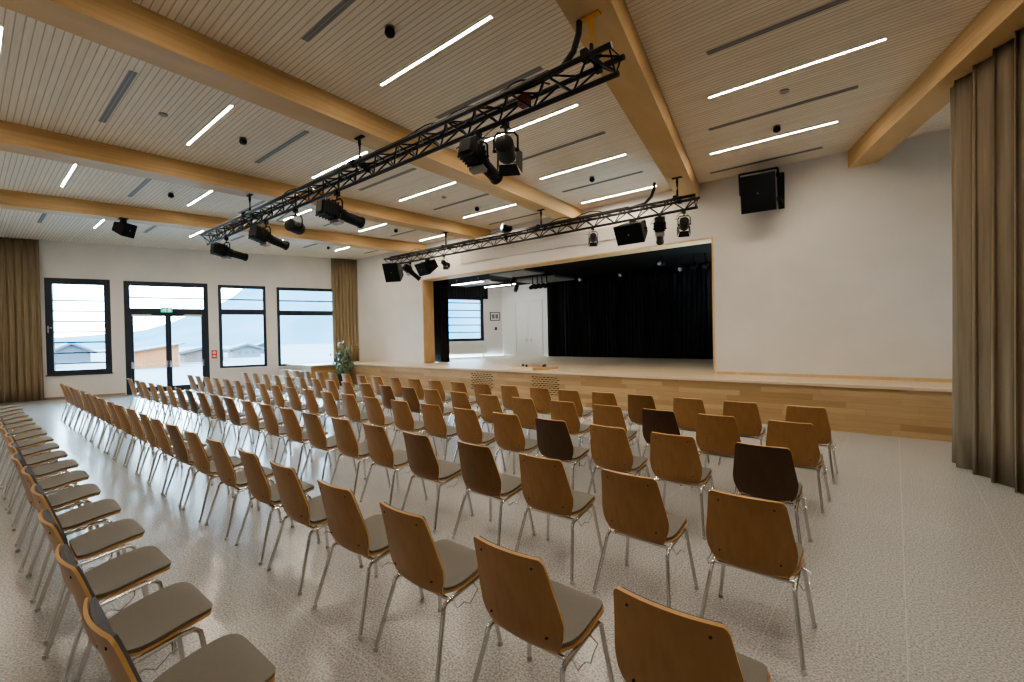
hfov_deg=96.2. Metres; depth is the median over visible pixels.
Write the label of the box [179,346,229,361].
shed
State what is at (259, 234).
spotlight
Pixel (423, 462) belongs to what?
chair
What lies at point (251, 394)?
chair
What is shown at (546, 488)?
chair
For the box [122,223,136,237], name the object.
grille
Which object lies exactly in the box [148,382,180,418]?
chair
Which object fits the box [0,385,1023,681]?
floor
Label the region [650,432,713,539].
chair
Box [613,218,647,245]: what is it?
loudspeaker
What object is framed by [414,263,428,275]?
grille
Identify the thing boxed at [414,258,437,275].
loudspeaker
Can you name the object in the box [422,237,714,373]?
frame
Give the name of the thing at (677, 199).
lighting truss
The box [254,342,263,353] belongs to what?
house
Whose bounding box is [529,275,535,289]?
fixture
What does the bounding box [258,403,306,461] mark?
chair
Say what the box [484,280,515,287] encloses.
light strip
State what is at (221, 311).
window
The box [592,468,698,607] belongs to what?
chair
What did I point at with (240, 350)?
house
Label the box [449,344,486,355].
radiator
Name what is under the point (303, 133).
ceiling vent
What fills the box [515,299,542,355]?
door
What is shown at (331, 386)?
chair
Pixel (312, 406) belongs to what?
chair
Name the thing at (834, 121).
recessed light
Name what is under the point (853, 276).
wall
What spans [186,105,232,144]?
recessed light
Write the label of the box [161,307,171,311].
exit sign
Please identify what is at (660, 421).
chair
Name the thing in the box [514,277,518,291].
fixture
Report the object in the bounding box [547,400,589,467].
chair
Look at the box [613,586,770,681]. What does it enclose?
chair
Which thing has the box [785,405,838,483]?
chair
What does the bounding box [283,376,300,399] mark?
chair
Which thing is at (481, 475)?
chair
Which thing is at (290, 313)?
window
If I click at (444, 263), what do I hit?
spotlight
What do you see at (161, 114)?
smoke detector
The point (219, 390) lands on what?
chair
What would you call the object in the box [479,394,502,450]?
chair
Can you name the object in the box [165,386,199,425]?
chair
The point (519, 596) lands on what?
chair
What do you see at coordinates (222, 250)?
spotlight
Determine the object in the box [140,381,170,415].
chair
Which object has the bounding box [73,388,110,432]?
chair
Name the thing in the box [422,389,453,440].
chair
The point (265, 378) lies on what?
chair
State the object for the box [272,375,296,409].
chair
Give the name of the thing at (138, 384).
chair
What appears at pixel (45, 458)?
chair
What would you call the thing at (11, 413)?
chair
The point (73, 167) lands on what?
recessed light
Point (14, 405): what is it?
chair
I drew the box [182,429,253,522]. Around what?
chair
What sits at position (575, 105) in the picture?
recessed light
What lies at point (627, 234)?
grille
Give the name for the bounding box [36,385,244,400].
baseboard
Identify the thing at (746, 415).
chair
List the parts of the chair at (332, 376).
backrest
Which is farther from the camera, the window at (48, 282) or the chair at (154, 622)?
the window at (48, 282)
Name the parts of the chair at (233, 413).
backrest, leg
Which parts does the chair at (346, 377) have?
backrest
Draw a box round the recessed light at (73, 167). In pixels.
[60,164,76,186]
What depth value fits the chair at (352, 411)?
7.24 m
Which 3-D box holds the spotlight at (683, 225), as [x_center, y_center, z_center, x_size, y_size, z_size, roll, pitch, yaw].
[3.233,-2.227,8.664,0.266,0.477,0.488,-1,1,23]
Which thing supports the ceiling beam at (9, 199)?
attached to the ceiling at (53, 79)
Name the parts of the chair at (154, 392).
backrest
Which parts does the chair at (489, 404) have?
backrest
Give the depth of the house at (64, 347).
53.81 m
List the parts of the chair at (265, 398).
backrest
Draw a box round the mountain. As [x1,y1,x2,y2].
[55,289,479,348]
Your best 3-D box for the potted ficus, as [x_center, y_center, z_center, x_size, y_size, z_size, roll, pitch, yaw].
[-6.077,0.801,16.753,1.324,1.661,0.759,-1,1,40]
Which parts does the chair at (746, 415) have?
backrest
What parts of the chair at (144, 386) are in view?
backrest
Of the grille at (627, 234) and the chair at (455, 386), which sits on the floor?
the chair at (455, 386)
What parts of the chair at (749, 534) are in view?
leg, rail, leg, backrest, seat, rail, leg, leg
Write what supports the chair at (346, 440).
on the floor
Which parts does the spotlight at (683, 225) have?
barn door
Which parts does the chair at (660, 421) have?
backrest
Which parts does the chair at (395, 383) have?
backrest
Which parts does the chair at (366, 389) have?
backrest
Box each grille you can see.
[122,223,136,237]
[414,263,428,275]
[471,373,492,389]
[532,376,558,394]
[614,224,643,244]
[740,173,774,212]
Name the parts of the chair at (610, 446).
leg, backrest, seat, rail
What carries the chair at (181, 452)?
on the floor
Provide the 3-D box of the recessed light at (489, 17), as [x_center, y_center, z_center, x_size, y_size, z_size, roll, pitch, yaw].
[-0.943,-3.290,5.278,1.924,0.012,0.048,-1,1,40]
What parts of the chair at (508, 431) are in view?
backrest, leg, seat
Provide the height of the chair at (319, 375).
0.837 m
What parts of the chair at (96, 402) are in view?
leg, backrest, leg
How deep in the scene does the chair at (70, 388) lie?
9.38 m
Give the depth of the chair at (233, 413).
7.10 m
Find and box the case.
[460,225,616,263]
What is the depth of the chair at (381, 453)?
4.64 m
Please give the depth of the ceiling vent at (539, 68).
6.11 m
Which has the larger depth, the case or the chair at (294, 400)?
the case
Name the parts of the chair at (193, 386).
backrest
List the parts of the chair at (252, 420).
backrest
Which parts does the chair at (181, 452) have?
leg, backrest, leg, rail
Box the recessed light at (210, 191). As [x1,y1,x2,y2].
[187,190,211,205]
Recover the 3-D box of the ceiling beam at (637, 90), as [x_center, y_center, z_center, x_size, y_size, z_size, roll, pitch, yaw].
[0.650,-3.153,4.090,0.421,0.315,14.022,-1,1,28]
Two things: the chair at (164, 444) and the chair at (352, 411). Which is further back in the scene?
the chair at (352, 411)
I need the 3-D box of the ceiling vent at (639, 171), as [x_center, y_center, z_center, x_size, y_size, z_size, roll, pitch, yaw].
[1.892,-3.399,9.846,1.920,0.012,0.084,-1,1,40]
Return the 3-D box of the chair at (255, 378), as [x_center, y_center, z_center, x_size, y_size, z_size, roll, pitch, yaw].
[-6.787,1.277,12.509,0.533,0.837,0.510,-1,1,39]
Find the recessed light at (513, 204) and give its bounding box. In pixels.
[463,204,515,217]
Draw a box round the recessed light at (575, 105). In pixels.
[483,104,578,141]
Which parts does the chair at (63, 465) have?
backrest, leg, leg, rail, seat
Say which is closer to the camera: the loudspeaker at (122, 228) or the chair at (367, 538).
the chair at (367, 538)
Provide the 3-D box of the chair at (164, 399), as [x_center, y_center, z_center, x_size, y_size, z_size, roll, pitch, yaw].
[-7.249,1.317,9.802,0.533,0.837,0.510,-1,1,40]
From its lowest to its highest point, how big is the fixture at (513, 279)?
0.417 m
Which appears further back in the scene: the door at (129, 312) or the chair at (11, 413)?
the door at (129, 312)
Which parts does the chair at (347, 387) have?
backrest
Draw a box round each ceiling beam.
[0,0,581,223]
[0,120,490,240]
[0,189,425,252]
[556,0,698,199]
[848,0,1023,167]
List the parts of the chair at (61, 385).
backrest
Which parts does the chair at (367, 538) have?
leg, rail, backrest, seat, leg, leg, rail, leg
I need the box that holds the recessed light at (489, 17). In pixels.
[379,15,492,85]
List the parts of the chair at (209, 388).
backrest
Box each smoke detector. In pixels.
[158,112,167,116]
[780,89,788,93]
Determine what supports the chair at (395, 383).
on the floor
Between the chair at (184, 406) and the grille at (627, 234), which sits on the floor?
the chair at (184, 406)
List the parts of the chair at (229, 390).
backrest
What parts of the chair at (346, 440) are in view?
leg, backrest, leg, rail, leg, leg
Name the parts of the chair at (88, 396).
backrest, leg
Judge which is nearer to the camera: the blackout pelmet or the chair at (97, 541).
the chair at (97, 541)
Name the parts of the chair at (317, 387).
backrest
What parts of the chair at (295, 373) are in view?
backrest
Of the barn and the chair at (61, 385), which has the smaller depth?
the chair at (61, 385)
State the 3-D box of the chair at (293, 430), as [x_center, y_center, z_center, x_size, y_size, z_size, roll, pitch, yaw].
[-2.740,1.269,6.053,0.533,0.837,0.510,-1,1,39]
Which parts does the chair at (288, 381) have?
backrest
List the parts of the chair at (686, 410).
backrest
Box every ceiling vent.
[37,213,46,222]
[98,70,137,122]
[128,178,151,196]
[143,225,156,232]
[238,200,265,213]
[254,130,308,163]
[301,0,355,41]
[358,168,415,190]
[432,194,489,209]
[435,66,542,118]
[489,213,538,224]
[512,131,605,163]
[562,171,642,192]
[706,0,848,54]
[708,85,857,130]
[710,147,822,173]
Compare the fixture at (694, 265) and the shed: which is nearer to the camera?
the fixture at (694, 265)
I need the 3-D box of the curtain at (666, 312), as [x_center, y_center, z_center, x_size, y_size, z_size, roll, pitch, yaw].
[4.831,-0.981,16.688,8.755,3.195,0.197,-1,1,41]
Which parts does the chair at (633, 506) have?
leg, rail, leg, backrest, seat, leg, rail, leg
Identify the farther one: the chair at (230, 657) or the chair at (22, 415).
the chair at (22, 415)
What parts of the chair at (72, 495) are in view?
backrest, leg, leg, rail, seat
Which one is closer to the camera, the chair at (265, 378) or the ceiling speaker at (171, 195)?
the ceiling speaker at (171, 195)
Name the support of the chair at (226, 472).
on the floor
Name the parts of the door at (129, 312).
closer rail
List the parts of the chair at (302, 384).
backrest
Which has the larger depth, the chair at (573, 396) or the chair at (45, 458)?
the chair at (573, 396)
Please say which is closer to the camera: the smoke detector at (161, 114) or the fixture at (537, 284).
the smoke detector at (161, 114)
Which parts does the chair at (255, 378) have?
backrest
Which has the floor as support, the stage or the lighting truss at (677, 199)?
the stage
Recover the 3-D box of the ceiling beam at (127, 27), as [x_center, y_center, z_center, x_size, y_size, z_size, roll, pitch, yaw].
[-2.309,-3.122,6.559,0.429,0.315,13.722,-1,1,36]
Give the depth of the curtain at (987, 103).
5.05 m
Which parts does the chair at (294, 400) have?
backrest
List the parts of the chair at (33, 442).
leg, leg, seat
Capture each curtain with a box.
[0,237,43,402]
[331,258,359,361]
[433,279,449,361]
[547,262,712,358]
[950,27,1023,493]
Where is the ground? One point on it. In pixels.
(290, 353)
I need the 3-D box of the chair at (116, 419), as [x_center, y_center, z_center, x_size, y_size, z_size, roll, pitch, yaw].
[-5.940,1.321,7.130,0.533,0.837,0.510,-1,1,41]
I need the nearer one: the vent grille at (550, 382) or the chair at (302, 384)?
the chair at (302, 384)
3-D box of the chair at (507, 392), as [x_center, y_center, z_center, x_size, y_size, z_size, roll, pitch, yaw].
[0.090,1.187,8.205,0.533,0.837,0.510,-1,1,41]
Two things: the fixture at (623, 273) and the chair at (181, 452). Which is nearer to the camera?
the chair at (181, 452)
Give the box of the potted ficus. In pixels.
[330,340,359,385]
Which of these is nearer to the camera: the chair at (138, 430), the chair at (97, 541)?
the chair at (97, 541)
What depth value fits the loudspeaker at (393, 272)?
14.23 m
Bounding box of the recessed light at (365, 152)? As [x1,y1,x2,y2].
[311,151,367,177]
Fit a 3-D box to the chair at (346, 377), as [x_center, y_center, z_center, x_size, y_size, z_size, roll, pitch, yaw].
[-3.990,1.231,11.594,0.533,0.837,0.510,-1,1,40]
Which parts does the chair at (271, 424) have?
leg, backrest, leg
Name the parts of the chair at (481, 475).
leg, backrest, leg, seat, leg, rail, leg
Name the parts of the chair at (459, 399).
backrest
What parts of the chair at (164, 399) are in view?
backrest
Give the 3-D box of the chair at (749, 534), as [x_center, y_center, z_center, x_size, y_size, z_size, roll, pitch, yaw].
[1.378,1.225,2.600,0.533,0.837,0.510,-1,1,39]
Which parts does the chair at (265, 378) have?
backrest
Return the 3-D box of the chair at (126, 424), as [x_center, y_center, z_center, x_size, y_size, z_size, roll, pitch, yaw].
[-5.460,1.316,6.726,0.533,0.837,0.510,-1,1,38]
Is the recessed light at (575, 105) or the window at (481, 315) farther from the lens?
the window at (481, 315)
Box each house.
[55,343,96,362]
[223,343,263,357]
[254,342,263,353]
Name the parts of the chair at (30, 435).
leg, leg, seat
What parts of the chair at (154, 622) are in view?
backrest, leg, rail, seat, leg, leg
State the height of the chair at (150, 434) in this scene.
0.837 m
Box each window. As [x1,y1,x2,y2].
[44,278,112,376]
[218,285,267,368]
[276,287,331,366]
[448,298,483,341]
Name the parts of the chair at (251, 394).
backrest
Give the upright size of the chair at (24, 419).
0.837 m
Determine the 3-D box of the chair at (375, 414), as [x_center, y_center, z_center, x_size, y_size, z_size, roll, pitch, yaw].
[-1.948,1.242,6.993,0.533,0.837,0.510,-1,1,40]
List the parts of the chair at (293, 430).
leg, backrest, leg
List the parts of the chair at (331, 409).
backrest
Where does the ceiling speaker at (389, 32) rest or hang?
attached to the ceiling at (53, 79)
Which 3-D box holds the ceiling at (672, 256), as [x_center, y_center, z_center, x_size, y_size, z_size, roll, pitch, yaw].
[1.849,-2.599,16.299,15.200,0.150,5.690,-1,1,40]
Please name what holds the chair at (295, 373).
on the floor
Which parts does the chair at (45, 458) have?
backrest, leg, leg, rail, seat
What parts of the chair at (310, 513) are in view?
leg, rail, backrest, leg, seat, rail, leg, leg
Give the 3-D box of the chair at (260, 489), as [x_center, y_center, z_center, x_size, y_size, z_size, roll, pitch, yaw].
[-1.961,1.279,3.826,0.533,0.837,0.510,-1,1,41]
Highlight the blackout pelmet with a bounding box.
[448,285,487,298]
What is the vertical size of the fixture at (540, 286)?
0.566 m
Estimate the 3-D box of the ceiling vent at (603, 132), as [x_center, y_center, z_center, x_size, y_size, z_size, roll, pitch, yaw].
[0.758,-3.355,8.019,1.920,0.012,0.084,-1,1,40]
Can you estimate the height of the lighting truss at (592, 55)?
0.663 m
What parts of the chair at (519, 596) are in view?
leg, rail, backrest, leg, seat, rail, leg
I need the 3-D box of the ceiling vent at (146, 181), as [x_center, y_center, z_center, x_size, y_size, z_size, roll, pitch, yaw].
[-7.724,-3.201,9.549,1.920,0.012,0.084,-1,1,40]
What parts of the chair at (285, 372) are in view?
backrest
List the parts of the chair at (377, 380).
backrest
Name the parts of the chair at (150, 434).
leg, backrest, leg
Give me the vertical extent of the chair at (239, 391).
0.837 m
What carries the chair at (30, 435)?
on the floor
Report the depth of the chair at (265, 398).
9.31 m
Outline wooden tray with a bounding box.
[510,364,557,370]
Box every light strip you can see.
[452,280,483,284]
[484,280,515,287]
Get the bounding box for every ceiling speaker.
[168,192,173,197]
[239,137,246,144]
[384,24,394,38]
[773,125,780,132]
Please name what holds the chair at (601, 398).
on the floor
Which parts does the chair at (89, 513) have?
backrest, leg, leg, rail, seat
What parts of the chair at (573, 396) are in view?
backrest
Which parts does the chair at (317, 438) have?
leg, backrest, leg, rail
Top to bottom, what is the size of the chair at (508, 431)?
0.837 m
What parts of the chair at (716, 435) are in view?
backrest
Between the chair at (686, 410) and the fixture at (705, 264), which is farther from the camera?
the fixture at (705, 264)
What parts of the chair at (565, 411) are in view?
backrest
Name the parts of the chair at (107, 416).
leg, backrest, leg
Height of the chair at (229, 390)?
0.837 m
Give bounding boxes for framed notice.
[490,312,499,320]
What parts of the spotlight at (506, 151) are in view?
barn door, barn door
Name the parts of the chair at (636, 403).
backrest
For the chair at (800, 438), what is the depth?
4.34 m
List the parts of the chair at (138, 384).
backrest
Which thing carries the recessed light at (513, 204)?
in the ceiling at (53, 79)
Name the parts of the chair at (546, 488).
leg, rail, backrest, leg, seat, leg, rail, leg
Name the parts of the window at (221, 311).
sill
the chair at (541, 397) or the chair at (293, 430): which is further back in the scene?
the chair at (541, 397)
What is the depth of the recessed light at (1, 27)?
4.79 m
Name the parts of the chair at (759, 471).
backrest, seat, leg, rail, leg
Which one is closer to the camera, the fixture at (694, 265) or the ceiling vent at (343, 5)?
the ceiling vent at (343, 5)
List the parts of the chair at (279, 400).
backrest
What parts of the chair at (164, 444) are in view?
leg, backrest, leg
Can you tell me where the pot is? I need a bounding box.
[338,374,342,385]
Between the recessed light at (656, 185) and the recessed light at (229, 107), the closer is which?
the recessed light at (229, 107)
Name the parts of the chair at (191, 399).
backrest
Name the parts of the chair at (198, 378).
backrest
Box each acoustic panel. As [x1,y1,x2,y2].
[453,279,502,286]
[489,268,543,277]
[515,275,574,283]
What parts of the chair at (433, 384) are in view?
backrest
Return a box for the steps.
[261,369,302,388]
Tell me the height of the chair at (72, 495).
0.837 m
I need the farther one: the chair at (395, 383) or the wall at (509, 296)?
the wall at (509, 296)
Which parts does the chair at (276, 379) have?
backrest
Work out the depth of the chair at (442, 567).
2.36 m
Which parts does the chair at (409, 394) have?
backrest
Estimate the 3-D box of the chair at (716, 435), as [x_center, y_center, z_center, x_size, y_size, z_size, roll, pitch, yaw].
[2.264,1.180,4.958,0.533,0.837,0.510,-1,1,39]
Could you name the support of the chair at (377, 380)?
on the floor
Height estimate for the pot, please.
0.420 m
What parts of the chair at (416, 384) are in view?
backrest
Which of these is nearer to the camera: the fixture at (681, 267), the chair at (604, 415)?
the chair at (604, 415)
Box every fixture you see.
[510,277,516,284]
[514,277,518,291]
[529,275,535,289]
[533,274,539,288]
[538,274,544,288]
[543,273,550,287]
[578,269,585,281]
[618,264,625,276]
[658,256,665,265]
[678,256,685,270]
[690,255,697,269]
[701,253,708,268]
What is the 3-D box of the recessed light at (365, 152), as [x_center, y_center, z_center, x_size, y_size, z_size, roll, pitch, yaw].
[-3.258,-3.281,8.596,1.924,0.012,0.048,-1,1,40]
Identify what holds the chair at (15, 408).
on the floor
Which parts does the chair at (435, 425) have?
backrest, leg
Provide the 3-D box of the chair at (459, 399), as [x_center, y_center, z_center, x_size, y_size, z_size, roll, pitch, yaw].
[-0.693,1.212,7.406,0.533,0.837,0.510,-1,1,41]
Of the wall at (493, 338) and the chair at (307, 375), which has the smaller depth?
the chair at (307, 375)
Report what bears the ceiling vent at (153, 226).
in the ceiling at (53, 79)
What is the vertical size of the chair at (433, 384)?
0.837 m
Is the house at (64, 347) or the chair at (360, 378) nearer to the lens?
the chair at (360, 378)
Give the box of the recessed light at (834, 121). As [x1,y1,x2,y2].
[710,121,837,154]
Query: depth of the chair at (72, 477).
4.22 m
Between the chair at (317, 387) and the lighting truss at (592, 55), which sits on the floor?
the chair at (317, 387)
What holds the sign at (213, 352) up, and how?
attached to the wall at (117, 264)
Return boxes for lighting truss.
[200,9,625,245]
[384,176,699,264]
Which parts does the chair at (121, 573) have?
backrest, leg, leg, rail, seat, leg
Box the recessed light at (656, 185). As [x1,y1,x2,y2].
[582,185,656,202]
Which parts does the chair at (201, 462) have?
leg, backrest, leg, seat, rail, leg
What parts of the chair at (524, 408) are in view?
backrest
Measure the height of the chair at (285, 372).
0.837 m
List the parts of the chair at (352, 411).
backrest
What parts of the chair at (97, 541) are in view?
backrest, leg, leg, seat, rail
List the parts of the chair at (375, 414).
backrest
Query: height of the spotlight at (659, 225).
0.551 m
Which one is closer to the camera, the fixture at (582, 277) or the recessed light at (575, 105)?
the recessed light at (575, 105)
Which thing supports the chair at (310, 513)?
on the floor
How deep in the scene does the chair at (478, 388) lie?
8.45 m
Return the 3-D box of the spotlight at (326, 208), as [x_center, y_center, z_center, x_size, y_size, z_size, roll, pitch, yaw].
[-2.663,-2.075,7.166,0.317,0.532,0.790,-1,1,40]
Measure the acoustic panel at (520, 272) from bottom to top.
0.090 m
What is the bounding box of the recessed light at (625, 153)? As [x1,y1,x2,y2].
[540,153,626,178]
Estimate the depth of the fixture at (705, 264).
13.38 m
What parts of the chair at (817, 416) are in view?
backrest, leg, leg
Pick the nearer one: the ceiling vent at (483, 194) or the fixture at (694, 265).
the ceiling vent at (483, 194)
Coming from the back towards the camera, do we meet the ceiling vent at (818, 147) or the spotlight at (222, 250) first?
the spotlight at (222, 250)
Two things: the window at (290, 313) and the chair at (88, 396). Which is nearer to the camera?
the chair at (88, 396)
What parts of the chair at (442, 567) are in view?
leg, rail, backrest, seat, leg, leg, rail, leg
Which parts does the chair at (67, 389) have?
backrest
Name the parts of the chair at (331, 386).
backrest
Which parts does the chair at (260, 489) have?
leg, backrest, leg, seat, rail, leg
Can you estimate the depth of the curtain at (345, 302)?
18.58 m
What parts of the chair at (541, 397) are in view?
backrest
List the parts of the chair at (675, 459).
leg, backrest, seat, leg, rail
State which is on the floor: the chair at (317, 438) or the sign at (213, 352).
the chair at (317, 438)
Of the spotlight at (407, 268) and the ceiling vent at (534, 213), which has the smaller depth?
the ceiling vent at (534, 213)
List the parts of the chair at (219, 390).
backrest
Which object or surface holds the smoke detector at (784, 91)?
attached to the ceiling at (53, 79)
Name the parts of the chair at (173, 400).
backrest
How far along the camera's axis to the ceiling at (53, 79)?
6.17 m
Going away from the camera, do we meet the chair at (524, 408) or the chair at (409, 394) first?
the chair at (524, 408)
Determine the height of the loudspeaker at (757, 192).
0.807 m
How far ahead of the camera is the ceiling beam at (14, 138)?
8.22 m
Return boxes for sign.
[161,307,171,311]
[211,350,216,358]
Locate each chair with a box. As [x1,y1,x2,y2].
[0,404,18,428]
[0,407,22,413]
[0,410,24,433]
[0,416,53,484]
[0,419,59,496]
[0,421,35,446]
[0,425,41,454]
[0,425,67,509]
[0,430,47,468]
[2,413,28,439]
[4,417,32,446]
[5,433,78,526]
[8,441,89,546]
[11,453,100,571]
[21,466,121,602]
[31,484,144,644]
[38,509,177,681]
[55,543,212,681]
[60,383,91,421]
[64,385,97,425]
[69,387,103,428]
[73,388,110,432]
[80,390,117,436]
[83,597,275,681]
[85,392,124,441]
[91,395,132,446]
[97,397,141,452]
[106,400,152,458]
[114,404,164,465]
[125,407,178,473]
[128,379,156,410]
[134,380,163,412]
[138,412,192,483]
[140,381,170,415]
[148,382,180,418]
[148,417,208,494]
[156,384,188,424]
[164,422,229,506]
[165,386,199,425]
[174,387,210,432]
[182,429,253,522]
[184,389,222,433]
[187,375,205,398]
[195,376,219,401]
[196,392,236,441]
[203,377,225,405]
[204,437,281,540]
[209,394,251,441]
[212,378,240,410]
[222,379,246,411]
[223,397,267,453]
[232,380,260,411]
[235,447,320,564]
[240,372,257,401]
[240,400,286,453]
[244,382,274,413]
[251,373,260,404]
[257,383,287,419]
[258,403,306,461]
[261,374,286,401]
[266,460,362,595]
[270,385,303,425]
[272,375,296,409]
[279,407,331,475]
[282,369,296,388]
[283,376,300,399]
[286,387,320,422]
[292,370,315,396]
[295,377,322,412]
[300,412,356,479]
[302,371,325,400]
[302,389,326,431]
[311,378,339,416]
[312,479,424,640]
[315,372,326,391]
[320,391,360,437]
[325,380,343,415]
[328,373,343,405]
[330,417,390,495]
[340,374,359,406]
[341,381,363,423]
[341,393,368,443]
[356,375,383,407]
[358,383,391,424]
[360,423,427,504]
[363,396,396,441]
[371,376,397,411]
[373,501,502,681]
[379,385,411,431]
[387,377,402,413]
[390,399,437,455]
[399,387,421,432]
[401,431,473,532]
[408,378,424,418]
[421,403,458,460]
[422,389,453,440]
[428,380,451,415]
[448,381,483,423]
[448,391,489,442]
[452,441,535,545]
[453,407,506,471]
[472,535,614,681]
[474,383,505,430]
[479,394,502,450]
[492,412,542,473]
[500,385,519,412]
[508,397,537,456]
[515,453,604,584]
[527,387,551,435]
[535,418,595,492]
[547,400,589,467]
[558,389,592,444]
[588,391,633,445]
[588,404,640,469]
[588,424,649,493]
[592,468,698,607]
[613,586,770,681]
[628,394,655,444]
[638,408,681,487]
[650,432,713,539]
[673,397,709,464]
[690,413,741,493]
[699,489,816,675]
[718,401,766,465]
[733,442,811,543]
[766,420,831,515]
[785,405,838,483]
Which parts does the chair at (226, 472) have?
leg, backrest, leg, seat, rail, leg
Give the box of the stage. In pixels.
[286,355,951,441]
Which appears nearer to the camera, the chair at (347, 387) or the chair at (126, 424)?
the chair at (126, 424)
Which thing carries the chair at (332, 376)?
on the floor
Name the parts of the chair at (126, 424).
leg, backrest, leg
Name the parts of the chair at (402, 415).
backrest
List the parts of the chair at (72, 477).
backrest, leg, leg, rail, seat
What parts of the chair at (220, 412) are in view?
backrest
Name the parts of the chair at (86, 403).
backrest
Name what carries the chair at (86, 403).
on the floor
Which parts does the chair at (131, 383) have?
backrest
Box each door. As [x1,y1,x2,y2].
[123,281,209,394]
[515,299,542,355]
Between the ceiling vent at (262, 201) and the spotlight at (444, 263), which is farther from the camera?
the spotlight at (444, 263)
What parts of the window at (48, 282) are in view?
sill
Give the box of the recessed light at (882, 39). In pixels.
[708,37,886,98]
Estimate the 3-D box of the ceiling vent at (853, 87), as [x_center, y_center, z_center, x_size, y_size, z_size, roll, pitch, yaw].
[3.907,-3.404,6.778,1.920,0.012,0.084,-1,1,40]
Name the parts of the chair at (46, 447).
leg, leg, seat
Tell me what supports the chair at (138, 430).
on the floor
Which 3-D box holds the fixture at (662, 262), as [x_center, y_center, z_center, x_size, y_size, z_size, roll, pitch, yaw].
[4.509,-2.402,13.864,0.164,0.296,0.333,-1,1,40]
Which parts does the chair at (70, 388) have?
backrest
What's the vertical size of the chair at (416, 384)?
0.837 m
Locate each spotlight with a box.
[210,236,247,260]
[248,219,289,249]
[276,207,304,234]
[315,189,364,227]
[402,261,420,280]
[438,256,449,269]
[456,130,502,184]
[482,118,522,176]
[501,223,511,239]
[586,227,597,246]
[650,214,666,244]
[675,209,690,236]
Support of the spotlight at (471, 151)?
hanging from the lighting truss at (592, 55)
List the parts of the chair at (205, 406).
backrest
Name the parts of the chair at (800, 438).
backrest, seat, leg, rail, leg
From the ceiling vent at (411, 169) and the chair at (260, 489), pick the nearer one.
the chair at (260, 489)
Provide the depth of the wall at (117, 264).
15.75 m
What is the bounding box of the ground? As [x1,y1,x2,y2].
[56,343,333,386]
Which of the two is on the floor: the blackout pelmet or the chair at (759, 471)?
the chair at (759, 471)
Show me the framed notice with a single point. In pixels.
(494, 316)
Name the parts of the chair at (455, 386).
backrest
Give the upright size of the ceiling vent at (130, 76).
0.012 m
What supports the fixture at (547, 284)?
hanging from the ceiling at (672, 256)
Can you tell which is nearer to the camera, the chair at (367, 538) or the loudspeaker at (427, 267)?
the chair at (367, 538)
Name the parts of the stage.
panel, panel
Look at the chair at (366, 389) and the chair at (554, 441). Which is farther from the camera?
the chair at (366, 389)
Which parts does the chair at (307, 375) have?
backrest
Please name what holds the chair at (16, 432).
on the floor
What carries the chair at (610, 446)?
on the floor
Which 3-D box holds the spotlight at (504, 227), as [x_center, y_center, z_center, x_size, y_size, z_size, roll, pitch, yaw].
[-0.106,-2.721,11.481,0.256,0.400,0.372,-1,1,40]
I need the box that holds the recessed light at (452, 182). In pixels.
[399,182,455,200]
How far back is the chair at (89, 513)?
3.35 m
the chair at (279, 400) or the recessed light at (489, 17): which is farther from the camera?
the chair at (279, 400)
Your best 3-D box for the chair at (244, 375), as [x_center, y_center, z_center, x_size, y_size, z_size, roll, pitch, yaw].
[-7.304,1.282,12.928,0.533,0.837,0.510,-1,1,39]
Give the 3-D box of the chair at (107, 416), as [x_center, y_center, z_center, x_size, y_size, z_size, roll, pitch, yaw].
[-6.446,1.327,7.543,0.533,0.837,0.510,-1,1,40]
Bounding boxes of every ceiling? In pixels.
[0,0,990,259]
[448,243,711,286]
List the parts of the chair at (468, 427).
leg, backrest, leg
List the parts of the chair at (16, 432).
seat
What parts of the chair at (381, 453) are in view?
leg, backrest, leg, leg, rail, leg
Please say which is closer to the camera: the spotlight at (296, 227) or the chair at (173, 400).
the spotlight at (296, 227)
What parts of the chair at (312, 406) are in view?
backrest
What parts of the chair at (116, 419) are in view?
leg, backrest, leg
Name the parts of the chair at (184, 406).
backrest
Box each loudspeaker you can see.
[112,217,136,238]
[382,263,403,281]
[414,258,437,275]
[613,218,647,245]
[738,167,784,214]
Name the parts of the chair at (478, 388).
backrest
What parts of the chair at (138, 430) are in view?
leg, backrest, leg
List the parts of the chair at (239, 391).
backrest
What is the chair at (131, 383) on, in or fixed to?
on the floor
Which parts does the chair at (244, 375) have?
backrest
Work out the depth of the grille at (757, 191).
8.78 m
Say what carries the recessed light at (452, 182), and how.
in the ceiling at (53, 79)
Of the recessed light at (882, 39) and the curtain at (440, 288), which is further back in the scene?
the curtain at (440, 288)
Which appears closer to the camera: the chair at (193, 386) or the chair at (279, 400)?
the chair at (279, 400)
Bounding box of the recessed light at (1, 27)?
[0,26,3,52]
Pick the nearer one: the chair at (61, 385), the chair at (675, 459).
the chair at (675, 459)
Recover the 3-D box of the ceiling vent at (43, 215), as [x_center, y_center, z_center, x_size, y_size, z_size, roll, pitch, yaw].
[-11.789,-3.142,11.553,1.920,0.012,0.084,-1,1,40]
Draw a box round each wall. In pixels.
[39,240,331,397]
[357,128,951,378]
[449,287,502,357]
[502,283,547,355]
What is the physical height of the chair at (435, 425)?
0.837 m
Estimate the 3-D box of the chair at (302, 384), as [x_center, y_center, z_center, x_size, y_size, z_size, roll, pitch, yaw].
[-4.748,1.255,10.799,0.533,0.837,0.510,-1,1,41]
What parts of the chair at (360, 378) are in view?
backrest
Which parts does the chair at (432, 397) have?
backrest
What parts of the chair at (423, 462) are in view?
leg, backrest, leg, seat, rail, leg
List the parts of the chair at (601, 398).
backrest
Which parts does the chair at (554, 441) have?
backrest, seat, leg, rail, leg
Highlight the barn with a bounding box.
[134,343,184,368]
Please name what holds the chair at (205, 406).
on the floor
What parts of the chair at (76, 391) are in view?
backrest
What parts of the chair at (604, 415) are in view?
backrest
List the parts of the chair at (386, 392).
backrest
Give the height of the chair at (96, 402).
0.837 m

